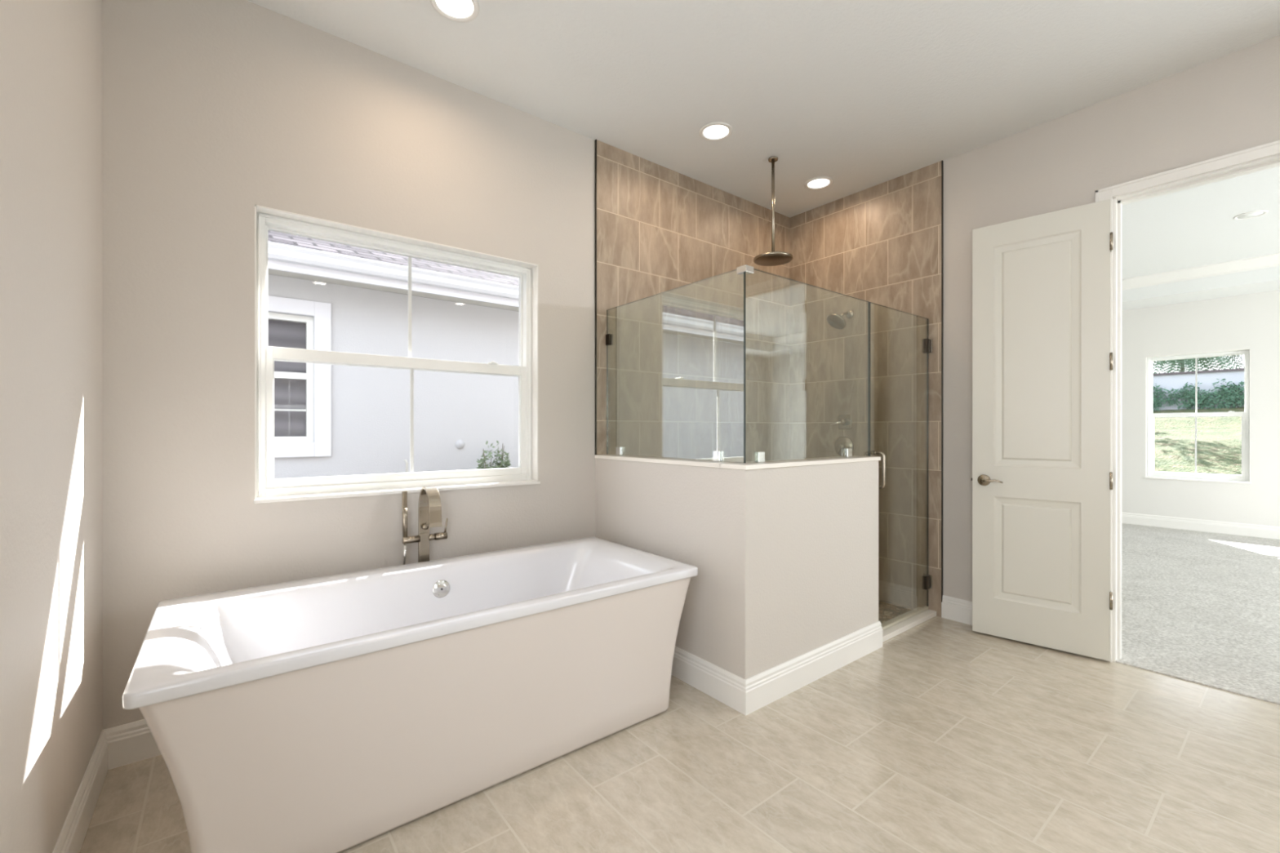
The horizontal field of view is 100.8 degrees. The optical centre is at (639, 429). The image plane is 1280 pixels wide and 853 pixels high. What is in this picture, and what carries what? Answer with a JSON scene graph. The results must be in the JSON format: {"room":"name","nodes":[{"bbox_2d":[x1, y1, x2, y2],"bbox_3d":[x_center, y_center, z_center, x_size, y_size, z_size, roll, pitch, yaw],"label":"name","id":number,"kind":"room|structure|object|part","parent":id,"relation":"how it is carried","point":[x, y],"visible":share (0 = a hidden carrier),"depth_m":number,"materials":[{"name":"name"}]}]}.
{"room":"bathroom","nodes":[
{"label":"bathroom","id":0,"kind":"room"},
{"bbox_2d":[0,0,102,852],"bbox_3d":[-0.292,-0.267,-0.293,0.120,3.007,5.541,0,0,-38],"label":"wall","id":1,"kind":"structure","parent":0,"point":[51,646],"depth_m":1.34,"materials":[{"name":"grey paint"}]},
{"bbox_2d":[52,728,107,852],"bbox_3d":[-0.276,1.164,-0.202,0.016,0.146,5.421,0,0,-38],"label":"baseboard","id":2,"kind":"structure","parent":1,"relation":"attached to","point":[71,837],"depth_m":1.62,"materials":[{"name":"white wood"}]},
{"bbox_2d":[102,0,595,729],"bbox_3d":[-0.400,-0.269,3.246,4.318,3.007,0.160,0,0,-38],"label":"wall","id":3,"kind":"structure","parent":0,"point":[213,111],"depth_m":2.19,"materials":[{"name":"grey paint"}]},
{"bbox_2d":[104,719,161,769],"bbox_3d":[-1.109,1.162,2.579,2.138,0.146,0.016,0,0,-38],"label":"baseboard","id":4,"kind":"structure","parent":3,"relation":"attached to","point":[133,742],"depth_m":1.96,"materials":[{"name":"white wood"}]},
{"bbox_2d":[253,204,540,503],"bbox_3d":[-1.131,-0.316,2.657,1.312,1.243,0.173,0,0,-38],"label":"window","id":5,"kind":"structure","parent":3,"relation":"in","point":[268,489],"depth_m":2.59,"materials":[{"name":"white wood"}]},
{"bbox_3d":[-1.170,-0.603,2.705,1.222,0.589,0.030,0,0,-38],"label":"sash","id":6,"kind":"part","parent":5,"relation":"part of","materials":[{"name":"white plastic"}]},
{"bbox_3d":[-1.148,-0.055,2.678,1.266,0.617,0.034,0,0,-38],"label":"sash","id":7,"kind":"part","parent":5,"relation":"part of","materials":[{"name":"white plastic"}]},
{"bbox_3d":[-1.105,0.297,2.624,1.312,0.016,0.088,0,0,-38],"label":"sill","id":8,"kind":"part","parent":5,"relation":"part of","materials":[{"name":"white wood"}]},
{"bbox_2d":[595,139,596,454],"bbox_3d":[-0.270,-0.808,3.236,0.006,1.929,0.014,0,0,-38],"label":"trim","id":9,"kind":"structure","parent":3,"relation":"attached to","point":[595,140],"depth_m":3.23,"materials":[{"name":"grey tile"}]},
{"bbox_2d":[596,139,790,462],"bbox_3d":[0.495,-0.270,3.839,1.937,3.007,0.013,0,0,-38],"label":"tiled wall","id":10,"kind":"structure","parent":3,"relation":"attached to","point":[676,356],"depth_m":3.68,"materials":[{"name":"beige tile"}]},
{"bbox_2d":[80,523,1279,852],"bbox_3d":[3.722,1.289,2.539,9.930,0.132,8.040,0,0,-38],"label":"floor","id":11,"kind":"structure","parent":0,"point":[947,736],"depth_m":1.98,"materials":[{"name":"tile"}]},
{"bbox_2d":[122,537,697,852],"bbox_3d":[-0.734,0.921,2.142,1.867,0.614,0.872,0,0,-38],"label":"bathtub","id":12,"kind":"object","parent":11,"relation":"on","point":[335,713],"visible":1,"depth_m":1.74,"materials":[{"name":"white ceramic"}]},
{"bbox_2d":[122,537,697,710],"bbox_3d":[-0.734,0.840,2.142,1.867,0.450,0.872,0,0,-38],"label":"basin","id":13,"kind":"object","parent":12,"relation":"in","point":[583,624],"depth_m":1.96,"materials":[{"name":"white ceramic"}]},
{"bbox_2d":[401,485,448,564],"bbox_3d":[-0.991,0.749,2.490,0.220,0.972,0.233,0,0,-38],"label":"tub filler","id":14,"kind":"object","parent":11,"relation":"on","point":[429,508],"visible":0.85,"depth_m":2.50,"materials":[{"name":"silver metal"}]},
{"bbox_3d":[-1.082,0.519,2.506,0.075,0.033,0.033,0,0,-38],"label":"handset arm","id":15,"kind":"part","parent":14,"relation":"part of","materials":[{"name":"silver metal"}]},
{"bbox_3d":[-1.025,0.463,2.530,0.026,0.026,0.016,0,0,-38],"label":"diverter knob","id":16,"kind":"part","parent":14,"relation":"part of","materials":[{"name":"silver metal"}]},
{"bbox_3d":[-0.983,0.382,2.472,0.056,0.236,0.195,0,0,-38],"label":"spout","id":17,"kind":"part","parent":14,"relation":"part of","materials":[{"name":"silver metal"}]},
{"bbox_3d":[-0.975,0.519,2.590,0.054,0.035,0.035,0,0,-38],"label":"handle","id":18,"kind":"part","parent":14,"relation":"part of","materials":[{"name":"silver metal"}]},
{"bbox_3d":[-0.955,0.470,2.606,0.019,0.071,0.010,0,0,-38],"label":"lever","id":19,"kind":"part","parent":14,"relation":"part of","materials":[{"name":"silver metal"}]},
{"bbox_2d":[881,606,936,642],"bbox_3d":[1.624,1.218,3.315,0.784,0.032,0.118,0,0,-38],"label":"curb","id":20,"kind":"object","parent":11,"relation":"on","point":[898,628],"visible":0.43,"depth_m":3.32,"materials":[{"name":"white stone"}]},
{"bbox_2d":[605,264,932,630],"bbox_3d":[0.880,0.225,3.388,1.864,1.946,1.171,0,0,-38],"label":"shower enclosure","id":21,"kind":"object","parent":20,"relation":"on","point":[717,456],"visible":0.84,"depth_m":3.09,"materials":[{"name":"clear glass"}]},
{"bbox_3d":[0.137,-0.296,2.848,0.010,0.894,1.102,0,0,-38],"label":"glass panel","id":22,"kind":"part","parent":21,"relation":"part of","materials":[{"name":"grey"}]},
{"bbox_3d":[0.902,-0.296,2.740,1.082,0.894,0.010,0,0,-38],"label":"glass panel","id":23,"kind":"part","parent":21,"relation":"part of","materials":[{"name":"grey"}]},
{"bbox_3d":[1.360,0.234,3.144,0.026,0.226,0.058,0,0,-38],"label":"handle","id":24,"kind":"part","parent":21,"relation":"part of","materials":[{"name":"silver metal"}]},
{"bbox_3d":[1.402,0.234,3.090,0.026,0.226,0.058,0,0,-38],"label":"handle","id":25,"kind":"part","parent":21,"relation":"part of","materials":[{"name":"silver metal"}]},
{"bbox_3d":[1.630,0.221,3.312,0.748,1.930,0.010,0,0,-38],"label":"glass door","id":26,"kind":"part","parent":21,"relation":"part of","materials":[{"name":"grey"}]},
{"bbox_2d":[595,458,878,679],"bbox_3d":[0.543,0.704,3.130,1.144,1.060,1.187,0,0,-38],"label":"wall partition","id":27,"kind":"structure","parent":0,"point":[786,559],"depth_m":2.57,"materials":[{"name":"grey paint"}]},
{"bbox_2d":[594,453,880,470],"bbox_3d":[0.547,0.163,3.128,1.164,0.022,1.195,0,0,-38],"label":"trim","id":28,"kind":"structure","parent":27,"relation":"on","point":[679,461],"depth_m":2.65,"materials":[{"name":"white stone"}]},
{"bbox_2d":[671,620,882,715],"bbox_3d":[0.548,1.162,3.124,1.176,0.146,1.203,0,0,-38],"label":"baseboard","id":29,"kind":"structure","parent":27,"relation":"attached to","point":[745,696],"depth_m":2.52,"materials":[{"name":"white wood"}]},
{"bbox_2d":[246,0,1279,217],"bbox_3d":[1.310,-1.821,1.065,4.318,0.100,5.701,0,0,-38],"label":"ceiling","id":30,"kind":"structure","parent":0,"point":[860,95],"depth_m":2.56,"materials":[{"name":"white paint"}]},
{"bbox_2d":[430,0,479,22],"bbox_3d":[-0.769,-1.769,2.198,0.196,0.007,0.196,0,0,-38],"label":"recessed light","id":31,"kind":"object","parent":30,"relation":"in","point":[458,11],"visible":1,"depth_m":2.22,"materials":[{"name":"white plastic"}]},
{"bbox_2d":[699,121,732,141],"bbox_3d":[0.451,-1.769,3.144,0.196,0.007,0.196,0,0,-38],"label":"recessed light","id":32,"kind":"object","parent":30,"relation":"in","point":[717,131],"visible":1,"depth_m":3.14,"materials":[{"name":"white plastic"}]},
{"bbox_2d":[753,155,792,266],"bbox_3d":[0.869,-1.440,3.459,0.251,0.666,0.251,0,0,-38],"label":"shower head","id":33,"kind":"object","parent":30,"relation":"hanging from","point":[774,258],"visible":1,"depth_m":3.45},
{"bbox_2d":[804,176,833,189],"bbox_3d":[1.282,-1.770,3.802,0.196,0.007,0.196,0,0,-38],"label":"recessed light","id":34,"kind":"object","parent":30,"relation":"in","point":[821,182],"visible":1,"depth_m":3.80,"materials":[{"name":"white"}]},
{"bbox_2d":[942,35,1279,601],"bbox_3d":[3.011,-0.269,2.298,0.120,3.007,5.541,0,0,-38],"label":"wall","id":35,"kind":"structure","parent":0,"point":[1228,104],"depth_m":2.99,"materials":[{"name":"grey paint"}]},
{"bbox_2d":[790,160,941,617],"bbox_3d":[1.625,-0.270,3.959,0.013,3.007,1.192,0,0,-38],"label":"tiled wall","id":36,"kind":"structure","parent":35,"relation":"attached to","point":[880,244],"depth_m":3.79,"materials":[{"name":"beige tile"}]},
{"bbox_2d":[826,310,853,329],"bbox_3d":[1.489,-0.828,3.959,0.201,0.152,0.151,0,0,-38],"label":"shower head","id":37,"kind":"object","parent":36,"relation":"attached to","point":[836,321],"visible":1,"depth_m":3.94},
{"bbox_3d":[1.536,-0.862,3.969,0.109,0.047,0.021,0,0,-29],"label":"arm","id":38,"kind":"part","parent":37,"relation":"part of","materials":[{"name":"silver metal"}]},
{"bbox_2d":[830,414,852,429],"bbox_3d":[1.525,-0.060,4.020,0.070,0.110,0.142,0,0,-38],"label":"shower valve","id":39,"kind":"object","parent":36,"relation":"attached to","point":[845,421],"visible":1,"depth_m":4.00,"materials":[{"name":"silver metal"}]},
{"bbox_3d":[1.492,-0.051,4.027,0.091,0.037,0.022,0,0,39],"label":"lever","id":40,"kind":"part","parent":39,"relation":"part of","materials":[{"name":"silver metal"}]},
{"bbox_3d":[1.537,-0.060,4.009,0.048,0.052,0.052,0,0,-38],"label":"handle","id":41,"kind":"part","parent":39,"relation":"part of","materials":[{"name":"silver metal"}]},
{"bbox_3d":[1.559,-0.060,4.026,0.009,0.110,0.110,0,0,-38],"label":"plate","id":42,"kind":"part","parent":39,"relation":"part of","materials":[{"name":"silver metal"}]},
{"bbox_2d":[834,435,853,456],"bbox_3d":[1.532,0.126,4.018,0.061,0.156,0.156,0,0,-38],"label":"shower valve","id":43,"kind":"object","parent":36,"relation":"attached to","point":[843,442],"visible":0.91,"depth_m":4.01,"materials":[{"name":"silver metal"}]},
{"bbox_3d":[1.524,0.126,4.011,0.038,0.044,0.044,0,0,-38],"label":"handle","id":44,"kind":"part","parent":43,"relation":"part of","materials":[{"name":"silver metal"}]},
{"bbox_2d":[941,160,943,601],"bbox_3d":[1.992,-0.270,3.489,0.014,3.007,0.006,0,0,-38],"label":"trim","id":45,"kind":"structure","parent":35,"relation":"attached to","point":[942,161],"depth_m":3.48,"materials":[{"name":"metal"}]},
{"bbox_2d":[941,595,972,625],"bbox_3d":[2.231,1.162,3.183,0.016,0.146,0.779,0,0,-38],"label":"baseboard","id":46,"kind":"structure","parent":35,"relation":"attached to","point":[954,609],"depth_m":3.41,"materials":[{"name":"white wood"}]},
{"bbox_2d":[971,199,1112,661],"bbox_3d":[2.244,0.002,2.998,0.646,2.440,0.092,0,0,43],"label":"door","id":47,"kind":"structure","parent":35,"relation":"in","point":[1042,478],"depth_m":2.98,"materials":[{"name":"white wood"}]},
{"bbox_3d":[2.076,0.300,3.122,0.112,0.022,0.047,0,0,43],"label":"lever","id":48,"kind":"part","parent":47,"relation":"part of","materials":[{"name":"silver metal"}]},
{"bbox_2d":[1095,140,1279,662],"bbox_3d":[2.974,-0.004,2.355,0.135,2.479,1.303,0,0,-38],"label":"trim","id":49,"kind":"structure","parent":35,"relation":"attached to","point":[1271,162],"depth_m":2.82,"materials":[{"name":"white wood"}]},
{"bbox_2d":[1121,289,1279,526],"bbox_3d":[7.566,-0.467,5.552,0.160,3.400,8.040,0,0,-38],"label":"wall","id":50,"kind":"structure","parent":0,"point":[1249,321],"depth_m":6.35,"materials":[{"name":"white paint"}]},
{"bbox_2d":[1144,348,1251,484],"bbox_3d":[6.816,-0.159,6.490,0.173,1.558,0.894,0,0,-38],"label":"window","id":51,"kind":"structure","parent":50,"relation":"in","point":[1150,416],"depth_m":6.51,"materials":[{"name":"white"}]},
{"bbox_3d":[6.782,0.612,6.465,0.088,0.016,0.894,0,0,-38],"label":"sill","id":52,"kind":"part","parent":51,"relation":"part of","materials":[{"name":"white wood"}]},
{"bbox_3d":[6.836,0.178,6.508,0.034,0.780,0.848,0,0,-38],"label":"sash","id":53,"kind":"part","parent":51,"relation":"part of","materials":[{"name":"white plastic"}]},
{"bbox_3d":[6.864,-0.528,6.529,0.030,0.741,0.804,0,0,-38],"label":"sash","id":54,"kind":"part","parent":51,"relation":"part of","materials":[{"name":"white plastic"}]},
{"bbox_2d":[1121,511,1279,539],"bbox_3d":[7.497,1.156,5.499,0.016,0.146,7.800,0,0,-38],"label":"baseboard","id":55,"kind":"structure","parent":50,"relation":"attached to","point":[1191,524],"depth_m":6.38,"materials":[{"name":"white wood"}]},
{"bbox_2d":[1121,165,1279,279],"bbox_3d":[5.364,-1.876,3.824,4.162,0.100,6.500,0,0,-38],"label":"ceiling","id":56,"kind":"structure","parent":0,"point":[1196,226],"depth_m":4.77,"materials":[{"name":"white paint"}]},
{"bbox_2d":[1121,253,1279,290],"bbox_3d":[5.364,-1.769,3.824,4.162,0.115,6.500,0,0,-38],"label":"trim","id":57,"kind":"structure","parent":56,"relation":"attached to","point":[1273,260],"depth_m":5.91,"materials":[{"name":"white wood"}]},
{"bbox_2d":[1232,209,1268,219],"bbox_3d":[5.180,-1.823,4.493,0.196,0.007,0.196,0,0,-38],"label":"recessed light","id":58,"kind":"object","parent":56,"relation":"in","point":[1250,215],"visible":1,"depth_m":4.49,"materials":[{"name":"white plastic"}]},
{"bbox_2d":[1121,266,1279,311],"bbox_3d":[5.358,-1.746,3.819,5.453,0.360,7.800,0,0,-38],"label":"ceiling","id":59,"kind":"structure","parent":0,"point":[1266,279],"depth_m":6.04,"materials":[{"name":"white paint"}]},
{"label":"outside","id":60,"kind":"structure","parent":0,"visible":0},
{"bbox_3d":[21.482,0.124,16.847,13.400,0.200,40.000,0,0,-38],"label":"lawn","id":61,"kind":"structure","parent":60,"visible":0},
{"bbox_2d":[1153,355,1244,373],"bbox_3d":[18.446,-1.599,17.943,4.260,3.250,4.023,0,0,-38],"label":"palm tree","id":62,"kind":"object","parent":61,"relation":"on","point":[1191,362],"visible":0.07,"depth_m":17.15,"materials":[{"name":"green plant"}]},
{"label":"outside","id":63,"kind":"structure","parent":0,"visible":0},
{"bbox_2d":[1153,407,1244,475],"bbox_3d":[11.174,0.329,10.035,11.030,1.929,30.000,0,0,-38],"label":"lawn","id":64,"kind":"structure","parent":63,"point":[1219,439],"depth_m":10.54,"materials":[{"name":"green plant"}]},
{"bbox_2d":[1153,368,1244,410],"bbox_3d":[14.739,-0.854,14.101,0.300,1.560,24.000,0,0,-38],"label":"wall","id":65,"kind":"structure","parent":64,"relation":"on","point":[1176,380],"depth_m":13.99,"materials":[{"name":"grey"}]},
{"bbox_2d":[1153,377,1244,411],"bbox_3d":[15.076,-0.796,13.302,0.208,1.106,5.942,0,0,-38],"label":"climbing vine","id":66,"kind":"object","parent":65,"relation":"attached to","point":[1234,393],"visible":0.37,"depth_m":13.77,"materials":[{"name":"green plant"}]},
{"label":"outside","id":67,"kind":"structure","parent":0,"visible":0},
{"bbox_3d":[-6.809,1.492,6.658,21.500,0.120,13.119,0,0,-38],"label":"yard","id":68,"kind":"structure","parent":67,"visible":0},
{"bbox_2d":[267,230,518,479],"bbox_3d":[-3.436,-0.970,9.647,19.300,4.798,8.575,0,0,-38],"label":"house","id":69,"kind":"structure","parent":68,"relation":"on","point":[330,420],"depth_m":5.47,"materials":[{"name":"grey paint"}]},
{"bbox_2d":[267,319,306,436],"bbox_3d":[-3.683,-0.492,4.908,1.102,1.220,0.010,0,0,-38],"label":"window","id":70,"kind":"structure","parent":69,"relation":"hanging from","point":[289,393],"depth_m":5.13,"materials":[{"name":"glass"}]},
{"bbox_2d":[476,440,511,469],"bbox_3d":[-1.638,0.774,5.868,0.336,1.319,0.414,0,0,17],"label":"shrub","id":71,"kind":"object","parent":68,"relation":"on","point":[498,465],"visible":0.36,"depth_m":5.88,"materials":[{"name":"green plant"}]},
{"bbox_3d":[-1.655,0.793,5.868,0.188,1.282,0.268,0,0,18],"label":"stem","id":72,"kind":"part","parent":71,"relation":"part of","materials":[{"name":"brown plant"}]}
]}

